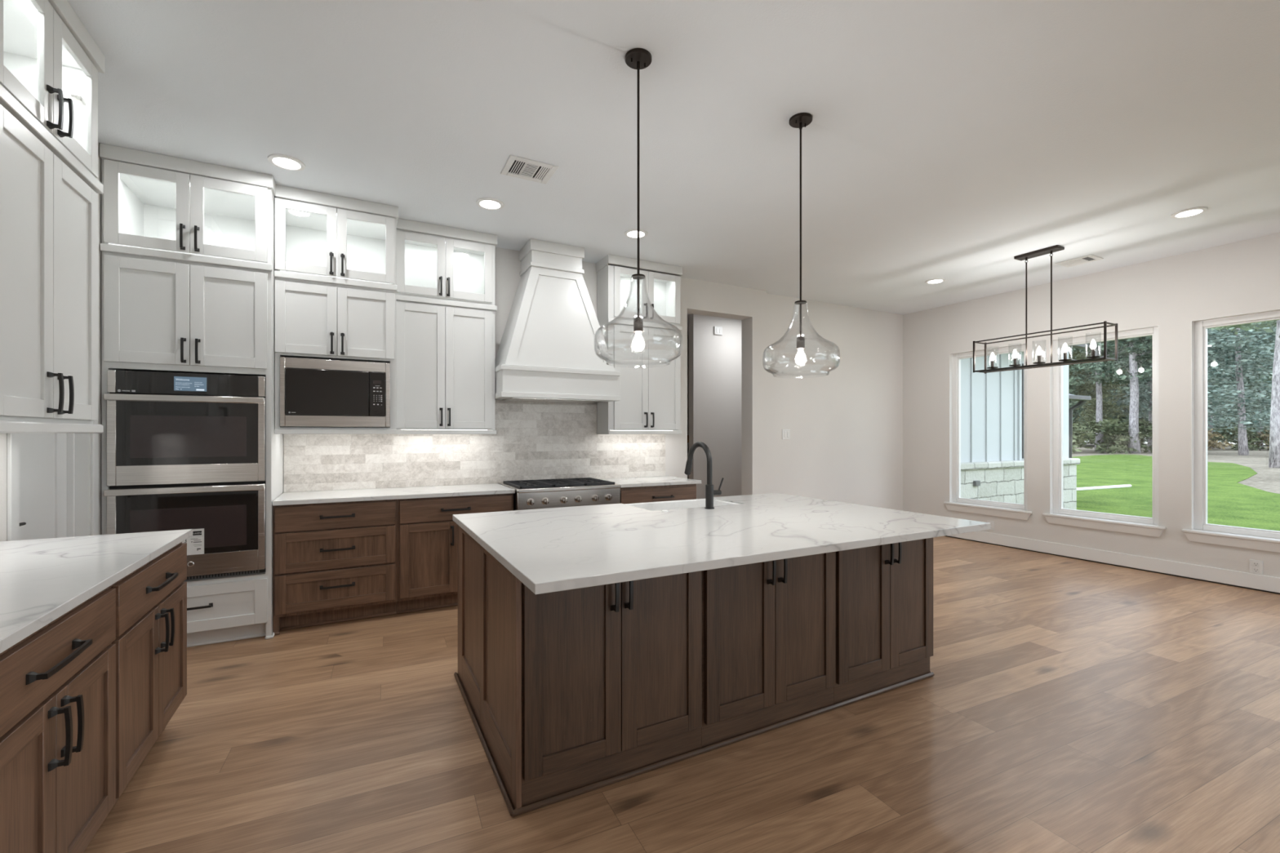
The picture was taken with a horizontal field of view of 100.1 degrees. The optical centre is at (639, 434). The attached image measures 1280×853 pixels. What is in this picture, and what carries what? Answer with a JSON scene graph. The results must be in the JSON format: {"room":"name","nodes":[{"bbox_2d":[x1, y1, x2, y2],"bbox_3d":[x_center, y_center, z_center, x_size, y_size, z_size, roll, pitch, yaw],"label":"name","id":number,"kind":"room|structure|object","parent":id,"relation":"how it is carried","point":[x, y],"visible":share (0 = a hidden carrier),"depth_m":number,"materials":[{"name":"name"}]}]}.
{"room":"kitchen","nodes":[
{"label":"kitchen","id":0,"kind":"room"},
{"bbox_2d":[0,142,101,541],"bbox_3d":[-1.337,-0.177,-0.508,0.160,3.067,9.550,0,0,-28],"label":"wall","id":1,"kind":"structure","parent":0,"point":[3,437],"depth_m":3.15,"materials":[{"name":"grey paint"}]},
{"bbox_2d":[0,0,104,433],"bbox_3d":[-2.363,-0.856,1.991,0.357,1.706,0.824,0,0,-28],"label":"upper cabinet","id":2,"kind":"object","parent":1,"relation":"attached to","point":[51,64],"visible":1,"depth_m":2.04,"materials":[{"name":"white paint"}]},
{"bbox_2d":[7,237,98,541],"bbox_3d":[-3.013,0.107,2.678,0.175,2.500,0.890,0,0,-28],"label":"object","id":3,"kind":"structure","parent":1,"relation":"in","point":[53,478],"depth_m":2.86,"materials":[{"name":"white paint"}]},
{"bbox_2d":[294,247,902,511],"bbox_3d":[0.089,-0.177,5.804,8.580,3.067,0.280,0,0,-28],"label":"wall","id":4,"kind":"structure","parent":0,"point":[845,444],"depth_m":6.82,"materials":[{"name":"grey paint"}]},
{"bbox_2d":[274,184,398,434],"bbox_3d":[-2.275,-0.855,4.067,0.776,1.708,0.559,0,0,-28],"label":"upper cabinet","id":5,"kind":"object","parent":4,"relation":"attached to","point":[335,271],"visible":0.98,"depth_m":3.89,"materials":[{"name":"white paint"}]},
{"bbox_2d":[280,356,390,426],"bbox_3d":[-2.275,-0.296,4.038,0.688,0.485,0.454,0,0,-28],"label":"microwave","id":6,"kind":"object","parent":5,"relation":"in","point":[314,392],"visible":1,"depth_m":3.83,"materials":[{"name":"silver metal"}]},
{"bbox_2d":[395,217,497,434],"bbox_3d":[-1.640,-0.854,4.532,0.801,1.710,0.329,0,0,-28],"label":"upper cabinet","id":7,"kind":"object","parent":4,"relation":"attached to","point":[446,308],"depth_m":4.44,"materials":[{"name":"white paint"}]},
{"bbox_2d":[283,400,665,492],"bbox_3d":[-1.241,0.068,4.936,3.416,0.760,0.010,0,0,-28],"label":"tile backsplash","id":8,"kind":"structure","parent":4,"relation":"attached to","point":[532,440],"depth_m":4.85,"materials":[{"name":"stone"}]},
{"bbox_2d":[494,238,620,403],"bbox_3d":[-0.782,-1.006,4.881,1.085,1.406,0.534,0,0,-28],"label":"range hood","id":9,"kind":"object","parent":4,"relation":"attached to","point":[546,353],"visible":0.98,"depth_m":4.73,"materials":[{"name":"white paint"}]},
{"bbox_2d":[502,397,605,403],"bbox_3d":[-0.777,-0.309,4.875,0.860,0.011,0.388,0,0,-28],"label":"grille","id":10,"kind":"object","parent":9,"relation":"attached to","point":[522,399],"depth_m":4.81,"materials":[{"name":"silver metal"}]},
{"bbox_2d":[595,254,682,434],"bbox_3d":[0.006,-0.854,5.402,0.832,1.710,0.329,0,0,-28],"label":"upper cabinet","id":11,"kind":"object","parent":4,"relation":"attached to","point":[650,395],"depth_m":5.29,"materials":[{"name":"white paint"}]},
{"bbox_2d":[782,429,790,439],"bbox_3d":[1.810,0.002,6.639,0.127,0.124,0.011,0,0,-28],"label":"light switch","id":12,"kind":"object","parent":4,"relation":"attached to","point":[785,433],"visible":1,"depth_m":6.64,"materials":[{"name":"white plastic"}]},
{"bbox_2d":[66,0,1279,335],"bbox_3d":[0.793,-1.770,2.930,10.020,0.120,13.960,0,0,-28],"label":"ceiling","id":13,"kind":"structure","parent":0,"point":[953,141],"depth_m":2.89,"materials":[{"name":"paint"}]},
{"bbox_2d":[266,153,305,171],"bbox_3d":[-2.220,-1.704,3.368,0.200,0.012,0.200,0,0,-28],"label":"recessed light","id":14,"kind":"object","parent":13,"relation":"in","point":[282,161],"visible":1,"depth_m":3.35,"materials":[{"name":"white paint"}]},
{"bbox_2d":[475,197,503,209],"bbox_3d":[-1.111,-1.704,3.971,0.200,0.012,0.200,0,0,-28],"label":"recessed light","id":15,"kind":"object","parent":13,"relation":"in","point":[489,203],"visible":1,"depth_m":3.95,"materials":[{"name":"grey plastic"}]},
{"bbox_2d":[500,155,558,184],"bbox_3d":[-0.716,-1.706,3.463,0.310,0.009,0.261,0,0,-28],"label":"ceiling vent","id":16,"kind":"object","parent":13,"relation":"in","point":[520,167],"visible":1,"depth_m":3.46,"materials":[{"name":"white plastic"}]},
{"bbox_2d":[624,228,647,238],"bbox_3d":[-0.035,-1.704,4.562,0.200,0.012,0.200,0,0,-28],"label":"recessed light","id":17,"kind":"object","parent":13,"relation":"in","point":[632,233],"visible":0.93,"depth_m":4.54,"materials":[{"name":"grey plastic"}]},
{"bbox_2d":[593,48,683,368],"bbox_3d":[-0.007,-1.015,2.433,0.403,1.390,0.403,0,0,-28],"label":"pendant light","id":18,"kind":"object","parent":13,"relation":"hanging from","point":[637,59],"visible":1,"depth_m":2.42,"materials":[{"name":"clear glass"}]},
{"bbox_2d":[633,316,643,332],"bbox_3d":[-0.007,-0.498,2.433,0.043,0.067,0.043,0,0,-28],"label":"socket","id":19,"kind":"object","parent":18,"relation":"attached to","point":[637,321],"depth_m":2.42,"materials":[{"name":"brown metal"}]},
{"bbox_2d":[762,112,839,377],"bbox_3d":[0.872,-1.015,2.909,0.403,1.390,0.403,0,0,-28],"label":"pendant light","id":20,"kind":"object","parent":13,"relation":"hanging from","point":[800,120],"visible":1,"depth_m":2.90,"materials":[{"name":"clear glass"}]},
{"bbox_2d":[796,336,804,349],"bbox_3d":[0.872,-0.498,2.909,0.043,0.067,0.043,0,0,-28],"label":"socket","id":21,"kind":"object","parent":20,"relation":"attached to","point":[800,340],"depth_m":2.89,"materials":[{"name":"brown metal"}]},
{"bbox_2d":[924,278,945,284],"bbox_3d":[3.291,-1.704,5.974,0.200,0.012,0.200,0,0,-28],"label":"recessed light","id":22,"kind":"object","parent":13,"relation":"in","point":[934,281],"visible":1,"depth_m":5.95,"materials":[{"name":"grey plastic"}]},
{"bbox_2d":[973,244,1117,373],"bbox_3d":[3.738,-1.169,5.020,0.215,1.082,1.096,0,0,-28],"label":"linear chandelier","id":23,"kind":"object","parent":13,"relation":"hanging from","point":[1051,250],"visible":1,"depth_m":4.95,"materials":[{"name":"brown metal"}]},
{"bbox_2d":[986,360,998,368],"bbox_3d":[3.544,-0.761,5.388,0.104,0.232,0.104,0,0,-28],"label":"candle holder","id":24,"kind":"object","parent":23,"relation":"on","point":[993,366],"depth_m":5.38,"materials":[{"name":"black metal"}]},
{"bbox_2d":[1008,358,1021,366],"bbox_3d":[3.641,-0.761,5.204,0.104,0.232,0.104,0,0,-28],"label":"candle holder","id":25,"kind":"object","parent":23,"relation":"on","point":[1015,364],"depth_m":5.19,"materials":[{"name":"black metal"}]},
{"bbox_2d":[1032,355,1045,364],"bbox_3d":[3.738,-0.761,5.019,0.104,0.232,0.104,0,0,-28],"label":"candle holder","id":26,"kind":"object","parent":23,"relation":"on","point":[1039,362],"depth_m":5.01,"materials":[{"name":"black metal"}]},
{"bbox_2d":[1058,351,1071,361],"bbox_3d":[3.836,-0.761,4.835,0.104,0.232,0.104,0,0,-28],"label":"candle holder","id":27,"kind":"object","parent":23,"relation":"on","point":[1064,359],"depth_m":4.82,"materials":[{"name":"black metal"}]},
{"bbox_2d":[1086,348,1100,358],"bbox_3d":[3.933,-0.761,4.651,0.104,0.232,0.104,0,0,-28],"label":"candle holder","id":28,"kind":"object","parent":23,"relation":"on","point":[1093,351],"depth_m":4.64,"materials":[{"name":"black metal"}]},
{"bbox_2d":[1055,254,1103,267],"bbox_3d":[4.328,-1.706,5.284,0.250,0.008,0.300,0,0,-28],"label":"ceiling vent","id":29,"kind":"object","parent":13,"relation":"in","point":[1090,258],"visible":1,"depth_m":5.27,"materials":[{"name":"white plastic"}]},
{"bbox_2d":[1170,206,1207,218],"bbox_3d":[4.228,-1.704,4.129,0.200,0.012,0.200,0,0,-28],"label":"recessed light","id":30,"kind":"object","parent":13,"relation":"in","point":[1193,211],"visible":1,"depth_m":4.11,"materials":[{"name":"grey plastic"}]},
{"bbox_2d":[83,536,1279,852],"bbox_3d":[0.793,1.417,2.930,10.020,0.120,13.960,0,0,-28],"label":"floor","id":31,"kind":"structure","parent":0,"point":[1068,705],"depth_m":2.31,"materials":[{"name":"brown wood"}]},
{"bbox_2d":[0,586,115,852],"bbox_3d":[-1.801,0.918,1.270,0.677,0.878,0.829,0,0,-28],"label":"base cabinet","id":32,"kind":"object","parent":31,"relation":"on","point":[58,682],"visible":1,"depth_m":1.42,"materials":[{"name":"brown wood"}]},
{"bbox_2d":[0,528,192,653],"bbox_3d":[-2.000,0.464,1.619,0.653,0.030,1.732,0,0,-28],"label":"countertop","id":33,"kind":"structure","parent":32,"relation":"on","point":[42,580],"depth_m":1.79,"materials":[{"name":"white stone"}]},
{"bbox_2d":[91,542,186,839],"bbox_3d":[-2.193,0.918,2.012,0.677,0.878,0.845,0,0,-28],"label":"base cabinet","id":34,"kind":"object","parent":31,"relation":"on","point":[151,640],"visible":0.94,"depth_m":2.04,"materials":[{"name":"brown wood"}]},
{"bbox_2d":[99,142,283,647],"bbox_3d":[-2.950,-0.176,3.631,0.845,3.066,0.719,0,0,-28],"label":"tall cabinet","id":35,"kind":"object","parent":31,"relation":"on","point":[187,246],"visible":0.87,"depth_m":3.40,"materials":[{"name":"white paint"}]},
{"bbox_2d":[103,369,266,582],"bbox_3d":[-2.931,0.270,3.579,0.771,1.301,0.632,0,0,-28],"label":"double wall oven","id":36,"kind":"object","parent":35,"relation":"in","point":[185,451],"visible":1,"depth_m":3.34,"materials":[{"name":"silver glass"}]},
{"bbox_2d":[182,528,204,555],"bbox_3d":[-2.812,0.673,3.332,0.163,0.160,0.001,0,0,-28],"label":"energy label","id":37,"kind":"object","parent":36,"relation":"attached to","point":[195,543],"visible":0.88,"depth_m":3.35,"materials":[{"name":"white paper"}]},
{"bbox_2d":[191,536,201,551],"bbox_3d":[-2.771,0.684,3.353,0.062,0.089,0.001,0,0,-28],"label":"print","id":38,"kind":"object","parent":37,"relation":"attached to","point":[196,541],"depth_m":3.35},
{"bbox_2d":[273,499,397,635],"bbox_3d":[-2.262,0.918,4.031,0.765,0.878,0.654,0,0,-28],"label":"base cabinet","id":39,"kind":"object","parent":31,"relation":"on","point":[334,562],"visible":0.99,"depth_m":3.78,"materials":[{"name":"brown wood"}]},
{"bbox_2d":[272,483,515,506],"bbox_3d":[-1.880,0.464,4.238,1.634,0.030,0.628,0,0,-28],"label":"countertop","id":40,"kind":"structure","parent":39,"relation":"on","point":[414,492],"depth_m":4.06,"materials":[{"name":"white stone"}]},
{"bbox_2d":[396,493,513,613],"bbox_3d":[-1.541,0.918,4.412,0.863,0.878,0.654,0,0,-28],"label":"base cabinet","id":41,"kind":"object","parent":31,"relation":"on","point":[428,533],"visible":0.61,"depth_m":4.08,"materials":[{"name":"brown wood"}]},
{"bbox_2d":[457,525,521,808],"bbox_3d":[-0.722,0.924,2.459,0.021,0.866,1.246,0,0,-28],"label":"island end panel","id":42,"kind":"object","parent":31,"relation":"on","point":[490,595],"visible":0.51,"depth_m":2.28,"materials":[{"name":"brown wood"}]},
{"bbox_2d":[497,477,621,510],"bbox_3d":[-0.721,0.881,4.784,0.917,0.912,0.743,0,0,-28],"label":"gas range","id":43,"kind":"object","parent":31,"relation":"on","point":[581,491],"visible":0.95,"depth_m":4.54,"materials":[{"name":"silver metal"}]},
{"bbox_2d":[497,480,621,493],"bbox_3d":[-0.732,0.458,4.806,0.917,0.030,0.694,0,0,-28],"label":"cooktop","id":44,"kind":"object","parent":43,"relation":"in","point":[520,486],"depth_m":4.58,"materials":[{"name":"black metal"}]},
{"bbox_2d":[521,570,701,807],"bbox_3d":[-0.197,0.924,2.321,0.778,0.866,0.612,0,0,-28],"label":"base cabinet","id":45,"kind":"object","parent":31,"relation":"on","point":[611,673],"visible":0.57,"depth_m":2.06,"materials":[{"name":"brown wood"}]},
{"bbox_2d":[620,484,696,503],"bbox_3d":[0.051,0.918,5.253,0.838,0.878,0.654,0,0,-28],"label":"base cabinet","id":46,"kind":"object","parent":31,"relation":"on","point":[686,491],"visible":0.19,"depth_m":4.99,"materials":[{"name":"brown wood"}]},
{"bbox_2d":[600,475,702,488],"bbox_3d":[0.057,0.464,5.262,0.893,0.030,0.628,0,0,-28],"label":"countertop","id":47,"kind":"structure","parent":46,"relation":"on","point":[664,480],"depth_m":5.11,"materials":[{"name":"white stone"}]},
{"bbox_2d":[701,551,835,747],"bbox_3d":[0.498,0.924,2.688,0.790,0.866,0.612,0,0,-28],"label":"base cabinet","id":48,"kind":"object","parent":31,"relation":"on","point":[768,628],"visible":0.56,"depth_m":2.43,"materials":[{"name":"brown wood"}]},
{"bbox_2d":[833,537,933,704],"bbox_3d":[1.181,0.924,3.049,0.754,0.866,0.612,0,0,-28],"label":"base cabinet","id":49,"kind":"object","parent":31,"relation":"on","point":[884,593],"visible":0.54,"depth_m":2.80,"materials":[{"name":"brown wood"}]},
{"bbox_3d":[0.174,0.924,3.274,2.324,0.866,0.726,0,0,-28],"label":"cabinet","id":50,"kind":"object","parent":31,"relation":"on","visible":0},
{"bbox_2d":[453,671,934,817],"bbox_3d":[0.304,1.345,3.003,2.382,0.024,1.267,0,0,-28],"label":"trim","id":51,"kind":"structure","parent":50,"relation":"attached to","point":[513,812],"depth_m":2.26,"materials":[{"name":"brown wood"}]},
{"bbox_2d":[452,493,991,594],"bbox_3d":[0.370,0.474,2.901,2.403,0.034,1.595,0,0,-28],"label":"countertop","id":52,"kind":"structure","parent":50,"relation":"on","point":[551,549],"depth_m":2.47,"materials":[{"name":"white stone"}]},
{"bbox_2d":[624,498,741,511],"bbox_3d":[0.286,0.588,3.537,0.711,0.248,0.422,0,0,-28],"label":"sink","id":53,"kind":"object","parent":52,"relation":"in","point":[697,503],"visible":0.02,"depth_m":3.71,"materials":[{"name":"white ceramic"}]},
{"bbox_2d":[684,441,723,509],"bbox_3d":[0.402,0.252,3.415,0.130,0.409,0.300,0,0,-28],"label":"faucet","id":54,"kind":"object","parent":52,"relation":"on","point":[710,492],"visible":1,"depth_m":3.29,"materials":[{"name":"black metal"}]},
{"bbox_2d":[687,335,688,478],"bbox_3d":[1.011,-0.177,7.913,4.980,3.067,2.750,0,0,-28],"label":"wall","id":55,"kind":"structure","parent":0,"point":[687,335],"depth_m":9.26,"materials":[{"name":"grey paint"}]},
{"bbox_2d":[688,314,741,498],"bbox_3d":[1.997,-0.177,8.305,2.870,3.067,0.120,0,0,-28],"label":"wall","id":56,"kind":"structure","parent":0,"point":[714,360],"depth_m":7.76,"materials":[{"name":"grey paint"}]},
{"bbox_2d":[714,325,722,335],"bbox_3d":[1.134,-1.500,7.764,0.142,0.123,0.028,0,0,-28],"label":"door chime","id":57,"kind":"object","parent":56,"relation":"attached to","point":[717,330],"visible":1,"depth_m":7.76,"materials":[{"name":"white plastic"}]},
{"bbox_2d":[902,232,1279,577],"bbox_3d":[6.126,-0.177,3.389,0.160,3.067,9.790,0,0,-28],"label":"wall","id":58,"kind":"structure","parent":0,"point":[1169,293],"depth_m":5.65,"materials":[{"name":"grey paint"}]},
{"bbox_2d":[943,343,1032,519],"bbox_3d":[4.341,-0.031,6.687,0.167,2.065,1.040,0,0,-28],"label":"window","id":59,"kind":"structure","parent":58,"relation":"in","point":[1011,510],"depth_m":6.95,"materials":[{"name":"white paint"}]},
{"bbox_2d":[986,520,994,531],"bbox_3d":[4.327,1.130,6.613,0.010,0.118,0.080,0,0,-28],"label":"wall outlet","id":60,"kind":"object","parent":58,"relation":"attached to","point":[992,522],"visible":0.56,"depth_m":6.59,"materials":[{"name":"white plastic"}]},
{"bbox_2d":[1042,325,1165,537],"bbox_3d":[4.883,-0.031,5.661,0.167,2.065,1.040,0,0,-28],"label":"window","id":61,"kind":"structure","parent":58,"relation":"in","point":[1144,526],"depth_m":5.79,"materials":[{"name":"white paint"}]},
{"bbox_2d":[945,535,1279,594],"bbox_3d":[6.013,1.351,3.420,0.012,0.012,9.630,0,0,-28],"label":"trim","id":62,"kind":"structure","parent":58,"relation":"attached to","point":[945,535],"depth_m":5.41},
{"bbox_2d":[947,531,1279,592],"bbox_3d":[6.011,1.281,3.419,0.016,0.128,9.630,0,0,-28],"label":"baseboard","id":63,"kind":"structure","parent":58,"relation":"attached to","point":[1261,582],"depth_m":5.36,"materials":[{"name":"white paint"}]},
{"bbox_2d":[1182,308,1279,552],"bbox_3d":[5.424,-0.031,4.636,0.167,2.065,1.040,0,0,-28],"label":"window","id":64,"kind":"structure","parent":58,"relation":"in","point":[1202,531],"depth_m":5.01,"materials":[{"name":"white paint"}]},
{"bbox_2d":[1249,559,1262,574],"bbox_3d":[5.358,1.155,4.661,0.010,0.118,0.080,0,0,-28],"label":"wall outlet","id":65,"kind":"object","parent":58,"relation":"attached to","point":[1255,566],"visible":1,"depth_m":4.66,"materials":[{"name":"white plastic"}]},
{"bbox_2d":[1253,561,1258,566],"bbox_3d":[5.356,1.129,4.659,0.003,0.034,0.034,0,0,-28],"label":"receptacle","id":66,"kind":"object","parent":65,"relation":"attached to","point":[1255,563],"depth_m":4.66,"materials":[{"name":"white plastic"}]},
{"bbox_2d":[1253,567,1258,572],"bbox_3d":[5.356,1.181,4.659,0.003,0.034,0.034,0,0,-28],"label":"receptacle","id":67,"kind":"object","parent":65,"relation":"attached to","point":[1255,569],"depth_m":4.66,"materials":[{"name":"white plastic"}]},
{"label":"outside","id":68,"kind":"structure","parent":0,"visible":0},
{"bbox_2d":[1071,442,1279,493],"bbox_3d":[21.605,1.917,34.033,190.000,0.480,220.000,0,0,-28],"label":"ground","id":69,"kind":"structure","parent":68,"point":[1267,479],"depth_m":34.86,"materials":[{"name":"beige concrete"}]},
{"bbox_2d":[960,343,1088,509],"bbox_3d":[5.149,-0.443,10.377,4.560,4.400,4.620,0,0,-28],"label":"house wing","id":70,"kind":"object","parent":69,"relation":"on","point":[992,403],"visible":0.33,"depth_m":8.72,"materials":[{"name":"white paint"}]},
{"bbox_2d":[973,480,980,486],"bbox_3d":[5.223,0.762,8.310,0.120,0.080,0.045,0,0,-28],"label":"outlet box","id":71,"kind":"object","parent":70,"relation":"attached to","point":[975,483],"visible":1,"depth_m":8.29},
{"bbox_2d":[1068,347,1090,419],"bbox_3d":[40.089,-8.764,53.702,7.638,20.923,7.861,0,0,-7],"label":"dense tree","id":72,"kind":"object","parent":69,"relation":"on","point":[1071,389],"visible":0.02,"depth_m":52.31,"materials":[{"name":"green plant"}]},
{"bbox_2d":[1068,393,1091,457],"bbox_3d":[8.557,-0.018,14.801,4.560,3.550,4.620,0,0,-28],"label":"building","id":73,"kind":"structure","parent":69,"relation":"on","point":[1083,399],"depth_m":13.88,"materials":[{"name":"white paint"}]},
{"bbox_2d":[1071,417,1095,453],"bbox_3d":[37.042,0.192,48.003,5.061,3.211,6.431,0,0,-17],"label":"shrub","id":74,"kind":"object","parent":69,"relation":"on","point":[1078,431],"visible":0.2,"depth_m":46.10,"materials":[{"name":"green plant"}]},
{"bbox_2d":[1068,340,1138,452],"bbox_3d":[43.414,-8.310,50.857,6.064,20.019,7.038,0,0,-5],"label":"pine tree","id":75,"kind":"object","parent":69,"relation":"on","point":[1087,366],"visible":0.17,"depth_m":50.39,"materials":[{"name":"green plant"}]},
{"bbox_2d":[1068,340,1144,450],"bbox_3d":[45.906,-7.168,54.333,7.887,17.735,8.024,0,0,11],"label":"leafy tree","id":76,"kind":"object","parent":69,"relation":"on","point":[1089,387],"visible":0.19,"depth_m":53.37,"materials":[{"name":"green plant"}]},
{"bbox_2d":[1072,418,1147,453],"bbox_3d":[40.906,0.217,48.079,6.325,3.158,4.978,0,0,20],"label":"shrub","id":77,"kind":"object","parent":69,"relation":"on","point":[1108,426],"visible":0.83,"depth_m":47.20,"materials":[{"name":"green plant"}]},
{"bbox_2d":[1085,335,1152,453],"bbox_3d":[43.623,-8.814,46.604,6.729,21.023,6.853,0,0,-4],"label":"pine tree","id":78,"kind":"object","parent":69,"relation":"on","point":[1136,344],"visible":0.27,"depth_m":46.76,"materials":[{"name":"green plant"}]},
{"bbox_2d":[1102,345,1152,451],"bbox_3d":[50.078,-9.339,51.839,6.840,22.074,8.054,0,0,-21],"label":"pine tree","id":79,"kind":"object","parent":69,"relation":"on","point":[1148,396],"visible":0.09,"depth_m":52.19,"materials":[{"name":"green plant"}]},
{"bbox_2d":[1108,418,1152,453],"bbox_3d":[45.248,0.199,47.654,5.037,3.196,6.400,0,0,-8],"label":"shrub","id":80,"kind":"object","parent":69,"relation":"on","point":[1145,428],"visible":0.39,"depth_m":47.30,"materials":[{"name":"green plant"}]},
{"bbox_2d":[1123,346,1151,420],"bbox_3d":[51.644,-8.318,54.135,6.751,20.035,7.386,0,0,14],"label":"leafy tree","id":81,"kind":"object","parent":69,"relation":"on","point":[1142,414],"visible":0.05,"depth_m":54.36,"materials":[{"name":"green plant"}]},
{"bbox_2d":[1068,328,1274,445],"bbox_3d":[90.411,-12.091,82.389,85.738,27.426,41.890,0,0,-28],"label":"treeline","id":82,"kind":"object","parent":69,"relation":"on","point":[1075,412],"visible":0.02,"depth_m":71.43,"materials":[{"name":"green plant"}]},
{"bbox_2d":[1071,454,1279,531],"bbox_3d":[30.269,1.667,10.675,48.300,0.020,50.600,0,0,-28],"label":"lawn","id":83,"kind":"structure","parent":69,"relation":"on","point":[1232,503],"depth_m":15.19,"materials":[{"name":"green plant"}]},
{"bbox_2d":[1076,484,1131,490],"bbox_3d":[13.562,1.627,16.074,4.015,0.100,0.105,0,0,-23],"label":"pipe","id":84,"kind":"object","parent":83,"relation":"on","point":[1127,485],"visible":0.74,"depth_m":16.24,"materials":[{"name":"paint"}]},
{"bbox_2d":[1142,329,1222,384],"bbox_3d":[52.234,-8.310,52.735,7.038,20.019,6.064,0,0,16],"label":"pine tree","id":85,"kind":"object","parent":69,"relation":"on","point":[1210,366],"visible":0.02,"depth_m":51.46,"materials":[{"name":"green plant"}]},
{"bbox_2d":[1122,322,1276,455],"bbox_3d":[48.202,-8.082,42.843,12.350,19.565,10.958,0,0,2],"label":"leafy tree","id":86,"kind":"object","parent":69,"relation":"on","point":[1233,342],"visible":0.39,"depth_m":42.26,"materials":[{"name":"green plant"}]},
{"bbox_2d":[1140,328,1272,448],"bbox_3d":[63.863,-9.703,59.586,10.783,22.803,12.012,0,0,-32],"label":"leafy tree","id":87,"kind":"object","parent":69,"relation":"on","point":[1233,371],"visible":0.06,"depth_m":58.02,"materials":[{"name":"green plant"}]},
{"bbox_2d":[1207,428,1233,449],"bbox_3d":[57.860,0.575,56.161,6.186,2.509,5.797,0,0,-41],"label":"shrub","id":88,"kind":"object","parent":69,"relation":"on","point":[1215,444],"visible":0.09,"depth_m":54.56,"materials":[{"name":"brown plant"}]},
{"bbox_2d":[1207,426,1266,450],"bbox_3d":[61.950,0.439,56.085,4.949,2.680,5.290,0,0,-21],"label":"shrub","id":89,"kind":"object","parent":69,"relation":"on","point":[1252,435],"visible":0.62,"depth_m":55.59,"materials":[{"name":"green plant"}]},
{"bbox_2d":[1213,323,1275,448],"bbox_3d":[69.700,-8.088,59.749,8.535,19.576,9.055,0,0,-43],"label":"dense tree","id":90,"kind":"object","parent":69,"relation":"on","point":[1268,339],"visible":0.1,"depth_m":59.77,"materials":[{"name":"green plant"}]},
{"bbox_2d":[1211,320,1279,467],"bbox_3d":[31.766,-9.149,26.788,7.044,21.699,6.984,0,0,13],"label":"pine tree","id":91,"kind":"object","parent":69,"relation":"on","point":[1274,433],"visible":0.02,"depth_m":26.76,"materials":[{"name":"green plant"}]},
{"bbox_2d":[1235,427,1270,449],"bbox_3d":[66.748,0.437,55.305,6.949,2.819,6.513,0,0,30],"label":"shrub","id":92,"kind":"object","parent":69,"relation":"on","point":[1267,435],"visible":0.18,"depth_m":55.74,"materials":[{"name":"brown plant"}]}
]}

